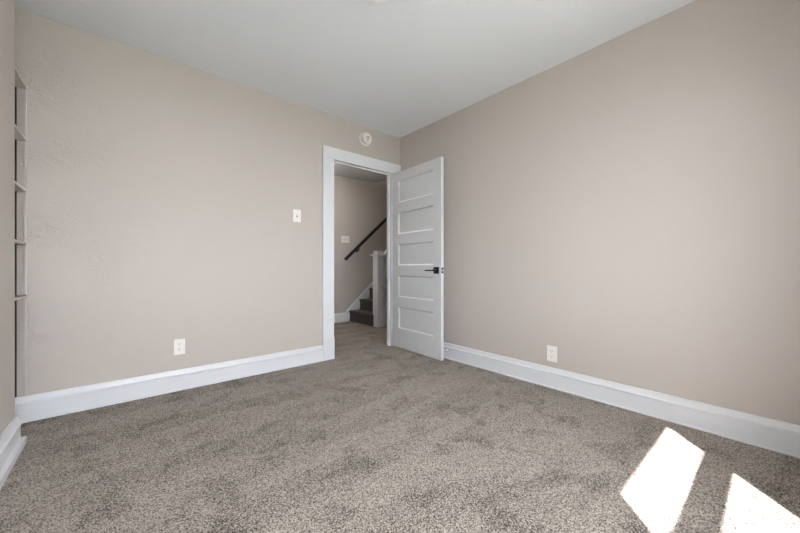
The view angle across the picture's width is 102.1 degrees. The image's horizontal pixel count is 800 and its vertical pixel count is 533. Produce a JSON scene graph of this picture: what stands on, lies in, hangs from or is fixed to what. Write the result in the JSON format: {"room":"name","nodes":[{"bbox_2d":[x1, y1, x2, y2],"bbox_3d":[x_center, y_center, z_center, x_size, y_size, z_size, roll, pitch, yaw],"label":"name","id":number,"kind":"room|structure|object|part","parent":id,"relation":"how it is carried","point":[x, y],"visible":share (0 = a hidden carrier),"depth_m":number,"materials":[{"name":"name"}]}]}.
{"room":"empty bedroom","nodes":[
{"label":"empty bedroom","id":0,"kind":"room"},
{"bbox_2d":[0,0,14,434],"bbox_3d":[-1.127,-0.313,0.504,0.183,2.516,3.030,0,0,-41],"label":"wall","id":1,"kind":"structure","parent":0,"point":[7,7],"depth_m":1.59,"materials":[{"name":"beige paint"}]},
{"bbox_2d":[0,415,26,489],"bbox_3d":[-1.108,0.867,0.531,0.206,0.156,3.048,0,0,-41],"label":"baseboard","id":2,"kind":"structure","parent":1,"relation":"attached to","point":[12,444],"depth_m":1.56,"materials":[{"name":"white wood"}]},
{"bbox_2d":[15,7,399,397],"bbox_3d":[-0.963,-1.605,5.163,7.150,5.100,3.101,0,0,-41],"label":"wall","id":3,"kind":"structure","parent":0,"point":[163,194],"depth_m":2.40,"materials":[{"name":"beige paint"}]},
{"bbox_2d":[15,67,26,396],"bbox_3d":[-2.323,-0.159,1.718,0.399,1.887,0.366,0,0,-41],"label":"shelves","id":4,"kind":"object","parent":3,"relation":"attached to","point":[19,83],"visible":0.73,"depth_m":1.96,"materials":[{"name":"grey wood"}]},
{"bbox_2d":[15,345,322,422],"bbox_3d":[-1.683,0.867,2.489,2.380,0.156,0.028,0,0,-41],"label":"baseboard","id":5,"kind":"structure","parent":3,"relation":"attached to","point":[34,407],"depth_m":2.36,"materials":[{"name":"white wood"}]},
{"bbox_2d":[174,339,184,354],"bbox_3d":[-1.696,0.614,2.489,0.072,0.118,0.010,0,0,-41],"label":"power outlet","id":6,"kind":"object","parent":3,"relation":"attached to","point":[179,344],"visible":1,"depth_m":2.49,"materials":[{"name":"white plastic"}]},
{"bbox_2d":[293,209,300,222],"bbox_3d":[-0.984,-0.491,3.094,0.078,0.122,0.017,0,0,-41],"label":"light switch","id":7,"kind":"object","parent":3,"relation":"attached to","point":[296,213],"visible":1,"depth_m":3.09,"materials":[{"name":"white plastic"}]},
{"bbox_2d":[322,145,400,360],"bbox_3d":[-0.422,-0.143,3.638,1.030,2.176,0.131,0,0,-41],"label":"door frame","id":8,"kind":"structure","parent":3,"relation":"attached to","point":[330,155],"depth_m":3.33,"materials":[{"name":"white wood"}]},
{"bbox_3d":[-0.733,-0.195,3.306,0.123,1.836,0.020,0,0,-41],"label":"casing","id":9,"kind":"part","parent":8,"relation":"part of","materials":[{"name":"white wood"}]},
{"bbox_3d":[-0.389,-1.172,3.599,1.030,0.118,0.023,0,0,-41],"label":"head casing","id":10,"kind":"part","parent":8,"relation":"part of","materials":[{"name":"white wood"}]},
{"bbox_3d":[-0.046,-0.084,3.895,0.111,2.058,0.020,0,0,-41],"label":"casing","id":11,"kind":"part","parent":8,"relation":"part of","materials":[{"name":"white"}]},
{"bbox_2d":[393,157,447,360],"bbox_3d":[0.184,-0.084,3.542,0.169,2.030,0.819,0,0,-38],"label":"door","id":12,"kind":"structure","parent":8,"relation":"attached to","point":[418,191],"depth_m":3.46,"materials":[{"name":"white painted wood"},{"name":"black metal"}]},
{"bbox_3d":[0.364,0.033,3.258,0.010,0.068,0.068,0,0,-38],"label":"handle","id":13,"kind":"part","parent":12,"relation":"part of","materials":[{"name":"black metal"}]},
{"bbox_2d":[359,132,371,145],"bbox_3d":[-0.376,-1.421,3.586,0.148,0.148,0.060,0,0,-41],"label":"smoke detector","id":14,"kind":"object","parent":3,"relation":"attached to","point":[365,139],"visible":1,"depth_m":3.56,"materials":[{"name":"white plastic"}]},
{"bbox_2d":[15,0,695,182],"bbox_3d":[-0.421,-1.696,2.522,4.540,0.250,5.420,0,0,-41],"label":"ceiling","id":15,"kind":"structure","parent":0,"point":[397,68],"depth_m":2.25,"materials":[{"name":"white paint"}]},
{"bbox_2d":[334,175,386,320],"bbox_3d":[-0.711,-0.438,5.907,5.800,2.766,0.100,0,0,-41],"label":"wall","id":16,"kind":"structure","parent":0,"point":[360,206],"depth_m":5.76,"materials":[{"name":"beige paint"}]},
{"bbox_2d":[334,312,346,322],"bbox_3d":[-1.860,0.867,4.839,2.466,0.156,0.028,0,0,-41],"label":"baseboard","id":17,"kind":"structure","parent":16,"relation":"attached to","point":[338,317],"depth_m":5.55,"materials":[{"name":"white wood"}]},
{"bbox_2d":[341,236,348,242],"bbox_3d":[-0.950,-0.483,5.625,0.166,0.120,0.017,0,0,-41],"label":"light switch","id":18,"kind":"object","parent":16,"relation":"attached to","point":[344,239],"visible":1,"depth_m":5.62,"materials":[{"name":"white plastic"}]},
{"bbox_2d":[344,217,386,260],"bbox_3d":[-0.043,-1.175,6.349,2.437,2.124,0.096,0,0,-41],"label":"handrail","id":19,"kind":"object","parent":16,"relation":"attached to","point":[366,238],"visible":0.38,"depth_m":5.79,"materials":[{"name":"black"}]},
{"bbox_2d":[0,321,799,532],"bbox_3d":[0.524,0.975,3.397,7.113,0.060,5.520,0,0,-41],"label":"floor","id":20,"kind":"structure","parent":0,"point":[376,436],"depth_m":1.54,"materials":[{"name":"beige carpet"}]},
{"bbox_2d":[346,249,386,327],"bbox_3d":[0.420,-0.763,6.236,2.842,3.416,0.870,0,0,-41],"label":"staircase","id":21,"kind":"structure","parent":20,"relation":"on","point":[373,310],"depth_m":5.20,"materials":[{"name":"wood"}]},
{"bbox_3d":[-0.345,0.387,5.144,0.125,1.117,0.125,0,0,-41],"label":"newel post","id":22,"kind":"part","parent":21,"relation":"part of","materials":[{"name":"white wood"}]},
{"bbox_2d":[400,0,799,424],"bbox_3d":[1.187,-0.313,2.647,0.120,2.516,3.519,0,0,-41],"label":"wall","id":23,"kind":"structure","parent":0,"point":[628,206],"depth_m":2.08,"materials":[{"name":"beige paint"}]},
{"bbox_2d":[547,345,556,362],"bbox_3d":[1.193,0.681,2.540,0.010,0.122,0.078,0,0,-41],"label":"power outlet","id":24,"kind":"object","parent":23,"relation":"attached to","point":[551,350],"visible":1,"depth_m":2.54,"materials":[{"name":"white plastic"}]},
{"bbox_2d":[444,342,799,458],"bbox_3d":[1.099,0.867,2.637,0.028,0.156,3.378,0,0,-41],"label":"baseboard","id":25,"kind":"structure","parent":23,"relation":"attached to","point":[778,436],"depth_m":2.04,"materials":[{"name":"white wood"}]}
]}

